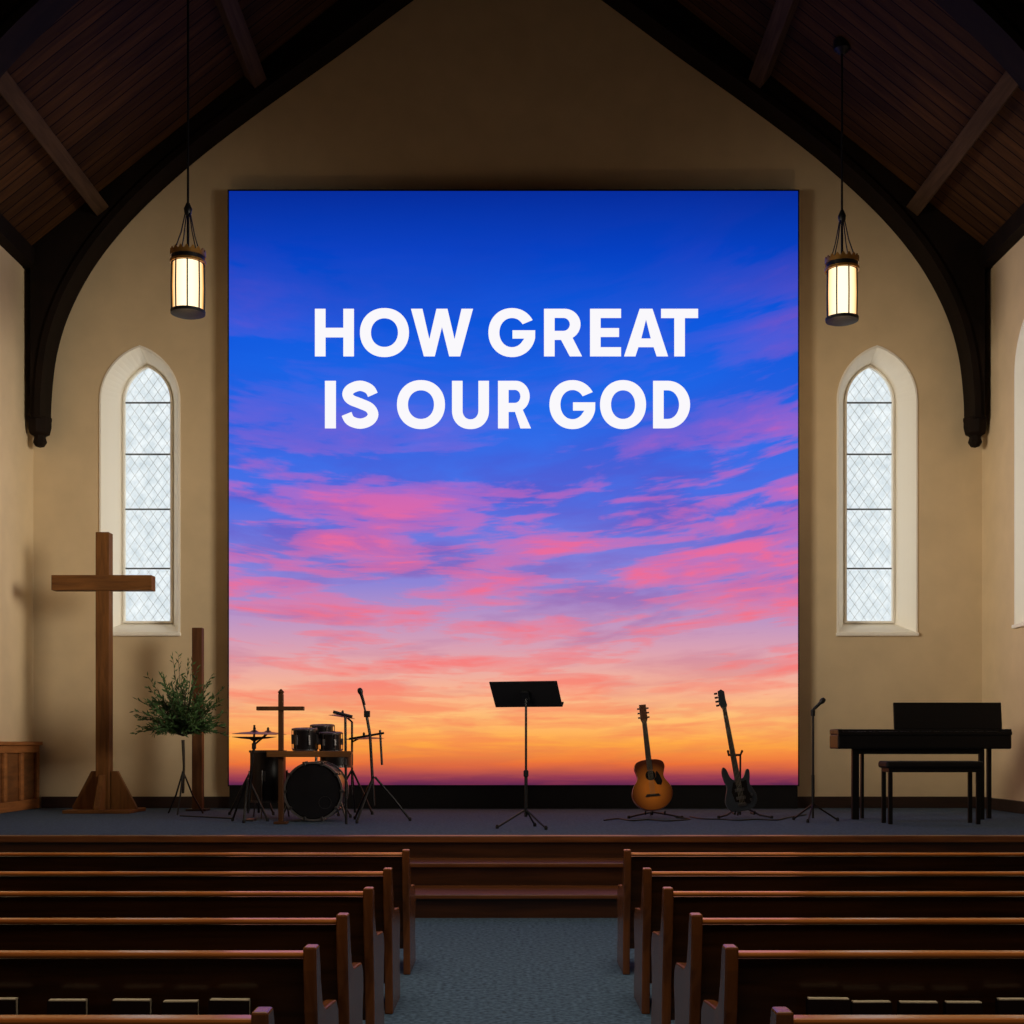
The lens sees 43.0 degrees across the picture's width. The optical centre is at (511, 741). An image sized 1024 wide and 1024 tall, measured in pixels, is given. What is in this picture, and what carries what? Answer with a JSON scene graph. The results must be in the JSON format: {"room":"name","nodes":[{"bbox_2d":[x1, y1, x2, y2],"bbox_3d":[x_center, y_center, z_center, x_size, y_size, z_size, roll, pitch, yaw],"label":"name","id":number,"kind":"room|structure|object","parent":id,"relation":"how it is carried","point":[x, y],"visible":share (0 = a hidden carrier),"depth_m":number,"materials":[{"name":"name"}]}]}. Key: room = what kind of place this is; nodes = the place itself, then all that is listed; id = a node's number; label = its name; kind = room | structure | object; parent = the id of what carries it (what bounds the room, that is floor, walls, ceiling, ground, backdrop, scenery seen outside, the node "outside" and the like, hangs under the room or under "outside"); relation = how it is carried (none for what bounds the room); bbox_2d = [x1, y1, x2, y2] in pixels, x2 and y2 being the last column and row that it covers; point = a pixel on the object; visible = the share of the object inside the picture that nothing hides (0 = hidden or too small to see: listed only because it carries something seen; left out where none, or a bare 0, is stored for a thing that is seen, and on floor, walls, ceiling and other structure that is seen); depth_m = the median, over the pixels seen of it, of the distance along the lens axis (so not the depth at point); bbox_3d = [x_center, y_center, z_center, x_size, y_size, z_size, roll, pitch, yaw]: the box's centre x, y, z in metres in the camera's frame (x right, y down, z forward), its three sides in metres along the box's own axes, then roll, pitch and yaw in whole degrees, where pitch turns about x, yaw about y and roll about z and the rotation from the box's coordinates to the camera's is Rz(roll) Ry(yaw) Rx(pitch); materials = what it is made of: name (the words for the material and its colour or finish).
{"room":"church","nodes":[
{"label":"church","id":0,"kind":"room"},
{"bbox_2d":[0,246,32,741],"bbox_3d":[-5.650,-2.105,6.150,0.400,6.750,17.300,0,0,0],"label":"wall","id":1,"kind":"structure","parent":0,"point":[16,441],"depth_m":14.30,"materials":[{"name":"paint"}]},
{"bbox_2d":[0,213,34,265],"bbox_3d":[-5.380,-5.390,12.890,0.140,0.200,3.140,0,0,0],"label":"trim","id":2,"kind":"structure","parent":1,"relation":"attached to","point":[12,241],"depth_m":13.99,"materials":[{"name":"brown wood"}]},
{"bbox_2d":[0,742,42,812],"bbox_3d":[-5.390,0.372,13.075,0.120,0.755,3.390,0,0,0],"label":"trim","id":3,"kind":"structure","parent":1,"relation":"attached to","point":[19,761],"depth_m":14.22,"materials":[{"name":"brown wood"}]},
{"bbox_2d":[33,0,981,807],"bbox_3d":[-0.050,-4.265,15.050,11.600,11.070,0.500,0,0,0],"label":"wall","id":4,"kind":"structure","parent":0,"point":[441,94],"depth_m":14.80,"materials":[{"name":"paint"}]},
{"bbox_2d":[99,345,180,635],"bbox_3d":[-4.235,-2.860,14.980,0.940,3.310,0.440,0,0,0],"label":"window","id":5,"kind":"structure","parent":4,"relation":"in","point":[147,403],"depth_m":15.15,"materials":[{"name":"white glass"}]},
{"bbox_2d":[22,0,992,447],"bbox_3d":[-0.050,-6.524,14.605,10.790,6.441,0.350,0,0,0],"label":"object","id":6,"kind":"structure","parent":4,"relation":"attached to","point":[65,257],"depth_m":14.46,"materials":[{"name":"brown wood"}]},
{"bbox_2d":[41,796,975,807],"bbox_3d":[0.000,0.685,14.785,10.700,0.130,0.030,0,0,0],"label":"baseboard","id":7,"kind":"structure","parent":4,"relation":"attached to","point":[46,801],"depth_m":14.77,"materials":[{"name":"brown wood"}]},
{"bbox_2d":[836,345,918,635],"bbox_3d":[4.155,-2.860,14.980,0.940,3.310,0.440,0,0,0],"label":"window","id":8,"kind":"structure","parent":4,"relation":"in","point":[869,400],"depth_m":15.15,"materials":[{"name":"white glass"}]},
{"bbox_2d":[0,0,1023,245],"bbox_3d":[-0.050,-7.475,6.400,12.000,5.050,17.800,0,0,0],"label":"ceiling","id":9,"kind":"structure","parent":0,"point":[108,78],"depth_m":13.30,"materials":[{"name":"brown wood"}]},
{"bbox_2d":[0,71,108,215],"bbox_3d":[-4.607,-5.976,12.890,0.250,0.254,3.140,0,0,0],"label":"trim","id":10,"kind":"structure","parent":9,"relation":"attached to","point":[10,91],"depth_m":12.79,"materials":[{"name":"brown wood"}]},
{"bbox_2d":[170,0,205,319],"bbox_3d":[-3.115,-5.707,12.500,0.340,3.222,0.340,0,0,0],"label":"pendant lantern","id":11,"kind":"object","parent":9,"relation":"hanging from","point":[188,263],"visible":1,"depth_m":12.40,"materials":[{"name":"white glass"}]},
{"bbox_2d":[214,0,266,87],"bbox_3d":[-2.848,-7.384,12.890,0.250,0.254,3.140,0,0,0],"label":"trim","id":12,"kind":"structure","parent":9,"relation":"attached to","point":[231,14],"depth_m":13.55,"materials":[{"name":"brown wood"}]},
{"bbox_2d":[748,0,799,87],"bbox_3d":[2.748,-7.384,12.890,0.250,0.254,3.140,0,0,0],"label":"trim","id":13,"kind":"structure","parent":9,"relation":"attached to","point":[783,12],"depth_m":13.55,"materials":[{"name":"brown wood"}]},
{"bbox_2d":[825,36,858,325],"bbox_3d":[3.325,-5.646,13.100,0.340,2.848,0.340,0,0,0],"label":"pendant lantern","id":14,"kind":"object","parent":9,"relation":"hanging from","point":[841,270],"visible":1,"depth_m":13.01,"materials":[{"name":"white glass"}]},
{"bbox_2d":[906,71,1018,215],"bbox_3d":[4.508,-5.976,12.890,0.250,0.254,3.140,0,0,0],"label":"trim","id":15,"kind":"structure","parent":9,"relation":"attached to","point":[1006,86],"depth_m":12.76,"materials":[{"name":"brown wood"}]},
{"bbox_2d":[0,808,1023,857],"bbox_3d":[-0.050,1.008,12.565,10.800,0.524,4.470,0,0,0],"label":"stage","id":16,"kind":"structure","parent":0,"point":[430,833],"depth_m":10.77,"materials":[{"name":"carpet"}]},
{"bbox_2d":[51,532,154,813],"bbox_3d":[-4.362,-0.742,13.900,1.069,2.985,0.640,0,0,0],"label":"wooden cross","id":17,"kind":"object","parent":16,"relation":"on","point":[104,791],"visible":1,"depth_m":13.83,"materials":[{"name":"brown wood"}]},
{"bbox_2d":[129,651,229,814],"bbox_3d":[-3.441,-0.099,13.447,1.046,1.687,0.886,0,0,0],"label":"leafy plant","id":18,"kind":"object","parent":16,"relation":"on","point":[181,719],"visible":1,"depth_m":13.37,"materials":[{"name":"green plant"}]},
{"bbox_2d":[185,628,209,810],"bbox_3d":[-3.430,-0.248,14.200,0.220,1.995,0.220,0,0,0],"label":"wooden post","id":19,"kind":"object","parent":16,"relation":"on","point":[197,633],"visible":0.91,"depth_m":14.15,"materials":[{"name":"brown wood"}]},
{"bbox_2d":[180,815,230,818],"bbox_3d":[-3.031,0.743,12.880,0.767,0.012,0.028,0,0,36],"label":"cable","id":20,"kind":"object","parent":16,"relation":"on","point":[180,815],"visible":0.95,"depth_m":12.88,"materials":[{"name":"rubber"}]},
{"bbox_2d":[231,725,275,822],"bbox_3d":[-2.435,0.295,12.207,0.444,0.910,0.425,0,0,0],"label":"hi-hat","id":21,"kind":"object","parent":16,"relation":"on","point":[254,731],"visible":1,"depth_m":12.19,"materials":[{"name":"brown metal"}]},
{"bbox_2d":[228,727,286,814],"bbox_3d":[-2.600,0.298,13.467,0.460,0.904,0.501,0,0,30],"label":"cymbal stand","id":22,"kind":"object","parent":16,"relation":"on","point":[267,730],"visible":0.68,"depth_m":13.42,"materials":[{"name":"black metal"}]},
{"bbox_2d":[248,750,289,818],"bbox_3d":[-2.404,0.414,12.840,0.385,0.664,0.412,0,0,0],"label":"floor tom","id":23,"kind":"object","parent":16,"relation":"on","point":[265,769],"depth_m":12.69,"materials":[{"name":"black metal"}]},
{"bbox_2d":[256,689,352,823],"bbox_3d":[-1.893,0.133,11.893,0.883,1.235,0.135,0,0,0],"label":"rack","id":24,"kind":"object","parent":16,"relation":"on","point":[280,708],"visible":1,"depth_m":11.86,"materials":[{"name":"brown wood"}]},
{"bbox_2d":[284,724,348,820],"bbox_3d":[-1.867,0.285,12.463,0.637,0.924,0.543,0,0,0],"label":"drum kit","id":25,"kind":"object","parent":16,"relation":"on","point":[313,791],"visible":0.96,"depth_m":12.21,"materials":[{"name":"black metal"}]},
{"bbox_2d":[320,752,352,817],"bbox_3d":[-1.757,0.425,12.992,0.342,0.650,0.365,0,0,0],"label":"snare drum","id":26,"kind":"object","parent":16,"relation":"on","point":[338,761],"visible":0.23,"depth_m":12.85,"materials":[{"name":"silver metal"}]},
{"bbox_2d":[330,710,383,814],"bbox_3d":[-1.615,0.209,13.582,0.576,1.081,0.456,0,0,11],"label":"cymbal stand","id":27,"kind":"object","parent":16,"relation":"on","point":[351,772],"visible":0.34,"depth_m":13.54,"materials":[{"name":"black metal"}]},
{"bbox_2d":[349,688,410,822],"bbox_3d":[-1.337,0.118,12.221,0.617,1.263,0.538,0,0,21],"label":"microphone stand","id":28,"kind":"object","parent":16,"relation":"on","point":[359,690],"visible":1,"depth_m":12.29,"materials":[{"name":"black metal"}]},
{"bbox_2d":[357,688,362,693],"bbox_3d":[-1.436,-0.483,12.300,0.055,0.061,0.051,0,0,0],"label":"grille","id":29,"kind":"object","parent":28,"relation":"attached to","point":[360,691],"depth_m":12.28,"materials":[{"name":"black metal"}]},
{"bbox_2d":[228,190,798,808],"bbox_3d":[0.017,-2.730,14.681,6.427,6.961,0.139,0,0,0],"label":"display screen","id":30,"kind":"object","parent":16,"relation":"on","point":[477,438],"visible":1,"depth_m":14.62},
{"bbox_2d":[489,681,563,829],"bbox_3d":[0.142,0.113,11.361,0.615,1.274,0.411,0,0,19],"label":"music stand","id":31,"kind":"object","parent":16,"relation":"on","point":[525,694],"visible":1,"depth_m":11.29,"materials":[{"name":"black metal"}]},
{"bbox_2d":[603,817,689,821],"bbox_3d":[1.309,0.743,12.445,0.896,0.012,0.485,0,0,-18],"label":"cable","id":32,"kind":"object","parent":16,"relation":"on","point":[682,818],"visible":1,"depth_m":12.39,"materials":[{"name":"rubber"}]},
{"bbox_2d":[627,811,682,818],"bbox_3d":[1.405,0.712,12.944,0.550,0.077,0.438,0,0,0],"label":"guitar stand","id":33,"kind":"object","parent":16,"relation":"on","point":[645,812],"visible":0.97,"depth_m":12.84,"materials":[{"name":"black metal"}]},
{"bbox_2d":[631,704,672,810],"bbox_3d":[1.382,0.154,12.833,0.401,1.057,0.173,0,0,2],"label":"acoustic guitar","id":34,"kind":"object","parent":33,"relation":"on","point":[651,791],"visible":1,"depth_m":12.79,"materials":[{"name":"brown wood"}]},
{"bbox_2d":[717,750,772,818],"bbox_3d":[2.285,0.414,12.945,0.550,0.671,0.441,0,0,0],"label":"guitar stand","id":35,"kind":"object","parent":16,"relation":"on","point":[741,752],"visible":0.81,"depth_m":12.89,"materials":[{"name":"black metal"}]},
{"bbox_2d":[714,689,756,811],"bbox_3d":[2.203,0.084,12.834,0.427,1.214,0.132,0,0,14],"label":"bass guitar","id":36,"kind":"object","parent":35,"relation":"on","point":[740,796],"visible":1,"depth_m":12.81,"materials":[{"name":"black wood"}]},
{"bbox_2d":[689,814,806,820],"bbox_3d":[2.474,0.743,12.765,1.330,0.012,0.745,0,0,-16],"label":"cable","id":37,"kind":"object","parent":16,"relation":"on","point":[803,814],"visible":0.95,"depth_m":12.49,"materials":[{"name":"rubber"}]},
{"bbox_2d":[792,698,838,822],"bbox_3d":[2.897,0.164,12.288,0.409,1.171,0.444,0,0,0],"label":"microphone stand","id":38,"kind":"object","parent":16,"relation":"on","point":[813,805],"visible":1,"depth_m":12.29,"materials":[{"name":"black metal"}]},
{"bbox_2d":[830,703,1011,819],"bbox_3d":[3.976,0.181,12.665,1.682,1.139,0.350,0,0,0],"label":"digital piano","id":39,"kind":"object","parent":16,"relation":"on","point":[919,728],"visible":0.99,"depth_m":12.57,"materials":[{"name":"black wood"}]},
{"bbox_2d":[878,761,983,823],"bbox_3d":[3.847,0.462,11.950,0.892,0.575,0.280,0,0,0],"label":"piano bench","id":40,"kind":"object","parent":16,"relation":"on","point":[890,767],"visible":1,"depth_m":11.83,"materials":[{"name":"wood"}]},
{"bbox_2d":[363,918,674,1023],"bbox_3d":[0.000,1.370,3.950,11.700,0.200,12.900,0,0,0],"label":"floor","id":41,"kind":"structure","parent":0,"point":[465,970],"depth_m":7.07,"materials":[{"name":"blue carpet"}]},
{"bbox_2d":[0,1007,274,1023],"bbox_3d":[-2.475,0.926,3.029,3.900,0.688,0.542,0,0,0],"label":"pew","id":42,"kind":"object","parent":41,"relation":"on","point":[260,1015],"visible":1,"depth_m":2.82,"materials":[{"name":"brown wood"}]},
{"bbox_2d":[0,944,338,1023],"bbox_3d":[-2.505,0.926,3.913,3.900,0.688,0.542,0,0,0],"label":"pew","id":43,"kind":"object","parent":41,"relation":"on","point":[288,982],"visible":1,"depth_m":3.73,"materials":[{"name":"brown wood"}]},
{"bbox_2d":[0,997,18,1014],"bbox_3d":[-1.454,0.803,3.678,0.110,0.157,0.028,0,0,0],"label":"book","id":44,"kind":"object","parent":43,"relation":"on","point":[8,1005],"visible":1,"depth_m":3.66,"materials":[{"name":"paper"}]},
{"bbox_2d":[47,999,88,1014],"bbox_3d":[-1.256,0.805,3.678,0.109,0.154,0.028,0,0,0],"label":"book","id":45,"kind":"object","parent":43,"relation":"on","point":[54,1006],"visible":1,"depth_m":3.66,"materials":[{"name":"paper"}]},
{"bbox_2d":[111,998,152,1014],"bbox_3d":[-1.075,0.804,3.678,0.110,0.154,0.028,0,0,1],"label":"book","id":46,"kind":"object","parent":43,"relation":"on","point":[119,1006],"visible":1,"depth_m":3.67,"materials":[{"name":"paper"}]},
{"bbox_2d":[162,1000,199,1014],"bbox_3d":[-0.936,0.806,3.678,0.100,0.150,0.028,0,0,-1],"label":"book","id":47,"kind":"object","parent":43,"relation":"on","point":[169,1007],"visible":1,"depth_m":3.66,"materials":[{"name":"paper"}]},
{"bbox_2d":[208,998,250,1014],"bbox_3d":[-0.798,0.804,3.678,0.116,0.155,0.028,0,0,2],"label":"book","id":48,"kind":"object","parent":43,"relation":"in","point":[216,1006],"visible":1,"depth_m":3.67,"materials":[{"name":"paper"}]},
{"bbox_2d":[0,913,362,1023],"bbox_3d":[-2.505,0.926,4.606,3.900,0.688,0.542,0,0,0],"label":"pew","id":49,"kind":"object","parent":41,"relation":"on","point":[341,979],"visible":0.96,"depth_m":4.42,"materials":[{"name":"brown wood"}]},
{"bbox_2d":[0,887,383,1023],"bbox_3d":[-2.505,0.926,5.399,3.900,0.688,0.542,0,0,0],"label":"pew","id":50,"kind":"object","parent":41,"relation":"on","point":[367,944],"visible":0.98,"depth_m":5.21,"materials":[{"name":"brown wood"}]},
{"bbox_2d":[0,868,399,1013],"bbox_3d":[-2.505,0.926,6.199,3.900,0.688,0.542,0,0,0],"label":"pew","id":51,"kind":"object","parent":41,"relation":"on","point":[387,917],"visible":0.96,"depth_m":6.01,"materials":[{"name":"brown wood"}]},
{"bbox_2d":[0,849,415,974],"bbox_3d":[-2.505,0.926,7.229,3.900,0.688,0.542,0,0,0],"label":"pew","id":52,"kind":"object","parent":41,"relation":"on","point":[404,899],"visible":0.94,"depth_m":7.04,"materials":[{"name":"brown wood"}]},
{"bbox_2d":[415,885,617,917],"bbox_3d":[0.000,1.183,9.650,5.240,0.173,0.600,0,0,0],"label":"step","id":53,"kind":"structure","parent":41,"relation":"on","point":[432,901],"depth_m":9.38,"materials":[{"name":"brown wood"}]},
{"bbox_2d":[410,858,622,884],"bbox_3d":[0.000,1.097,10.140,5.240,0.347,0.440,0,0,0],"label":"step","id":54,"kind":"structure","parent":41,"relation":"on","point":[423,871],"depth_m":9.95,"materials":[{"name":"brown wood"}]},
{"bbox_2d":[617,849,1023,974],"bbox_3d":[2.555,0.926,7.229,3.900,0.688,0.542,0,0,0],"label":"pew","id":55,"kind":"object","parent":41,"relation":"on","point":[629,893],"visible":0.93,"depth_m":7.04,"materials":[{"name":"brown wood"}]},
{"bbox_2d":[634,868,1023,1013],"bbox_3d":[2.555,0.926,6.199,3.900,0.688,0.542,0,0,0],"label":"pew","id":56,"kind":"object","parent":41,"relation":"on","point":[647,918],"visible":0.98,"depth_m":6.01,"materials":[{"name":"brown wood"}]},
{"bbox_2d":[651,887,1023,1023],"bbox_3d":[2.555,0.926,5.399,3.900,0.688,0.542,0,0,0],"label":"pew","id":57,"kind":"object","parent":41,"relation":"on","point":[669,945],"visible":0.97,"depth_m":5.21,"materials":[{"name":"brown wood"}]},
{"bbox_2d":[674,913,1023,1023],"bbox_3d":[2.555,0.926,4.606,3.900,0.688,0.542,0,0,0],"label":"pew","id":58,"kind":"object","parent":41,"relation":"on","point":[697,980],"visible":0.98,"depth_m":4.42,"materials":[{"name":"brown wood"}]},
{"bbox_2d":[701,944,1023,1023],"bbox_3d":[2.555,0.926,3.913,3.900,0.688,0.542,0,0,0],"label":"pew","id":59,"kind":"object","parent":41,"relation":"on","point":[752,982],"visible":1,"depth_m":3.73,"materials":[{"name":"brown wood"}]},
{"bbox_2d":[806,997,849,1014],"bbox_3d":[0.894,0.803,3.678,0.120,0.158,0.028,0,0,2],"label":"book","id":60,"kind":"object","parent":59,"relation":"in","point":[814,1005],"visible":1,"depth_m":3.67,"materials":[{"name":"paper"}]},
{"bbox_2d":[850,1000,891,1014],"bbox_3d":[1.016,0.807,3.678,0.112,0.149,0.028,0,0,-1],"label":"book","id":61,"kind":"object","parent":59,"relation":"on","point":[857,1007],"visible":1,"depth_m":3.66,"materials":[{"name":"paper"}]},
{"bbox_2d":[897,1000,938,1014],"bbox_3d":[1.149,0.808,3.678,0.110,0.148,0.028,0,0,2],"label":"book","id":62,"kind":"object","parent":59,"relation":"on","point":[904,1007],"visible":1,"depth_m":3.67,"materials":[{"name":"paper"}]},
{"bbox_2d":[943,1001,982,1014],"bbox_3d":[1.276,0.808,3.678,0.104,0.148,0.028,0,0,1],"label":"book","id":63,"kind":"object","parent":59,"relation":"on","point":[949,1007],"visible":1,"depth_m":3.66,"materials":[{"name":"paper"}]},
{"bbox_2d":[995,998,1023,1014],"bbox_3d":[1.426,0.803,3.678,0.108,0.156,0.028,0,0,0],"label":"book","id":64,"kind":"object","parent":59,"relation":"on","point":[1003,1006],"visible":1,"depth_m":3.66,"materials":[{"name":"paper"}]},
{"bbox_2d":[770,1007,1023,1023],"bbox_3d":[2.520,0.926,3.029,3.900,0.688,0.542,0,0,0],"label":"pew","id":65,"kind":"object","parent":41,"relation":"on","point":[779,1015],"visible":1,"depth_m":2.82,"materials":[{"name":"brown wood"}]},
{"bbox_2d":[982,236,1023,800],"bbox_3d":[5.600,-2.105,6.150,0.500,6.750,17.300,0,0,0],"label":"wall","id":66,"kind":"structure","parent":0,"point":[1002,645],"depth_m":14.15,"materials":[{"name":"paint"}]},
{"bbox_2d":[0,0,1023,91],"bbox_3d":[-0.050,-6.524,11.145,10.790,6.441,0.350,0,0,0],"label":"trim","id":67,"kind":"structure","parent":66,"relation":"attached to","point":[997,25],"depth_m":11.10,"materials":[{"name":"brown wood"}]},
{"bbox_2d":[980,203,1023,265],"bbox_3d":[5.280,-5.390,12.890,0.140,0.200,3.140,0,0,0],"label":"trim","id":68,"kind":"structure","parent":66,"relation":"attached to","point":[1011,231],"depth_m":13.85,"materials":[{"name":"brown wood"}]},
{"bbox_2d":[985,797,1023,813],"bbox_3d":[5.335,0.685,12.610,0.030,0.130,4.320,0,0,0],"label":"baseboard","id":69,"kind":"structure","parent":66,"relation":"attached to","point":[1014,806],"depth_m":13.96,"materials":[{"name":"brown wood"}]},
{"bbox_2d":[1011,320,1023,628],"bbox_3d":[5.530,-2.860,13.360,0.440,3.310,0.940,0,0,0],"label":"window","id":70,"kind":"structure","parent":66,"relation":"in","point":[1015,625],"depth_m":13.80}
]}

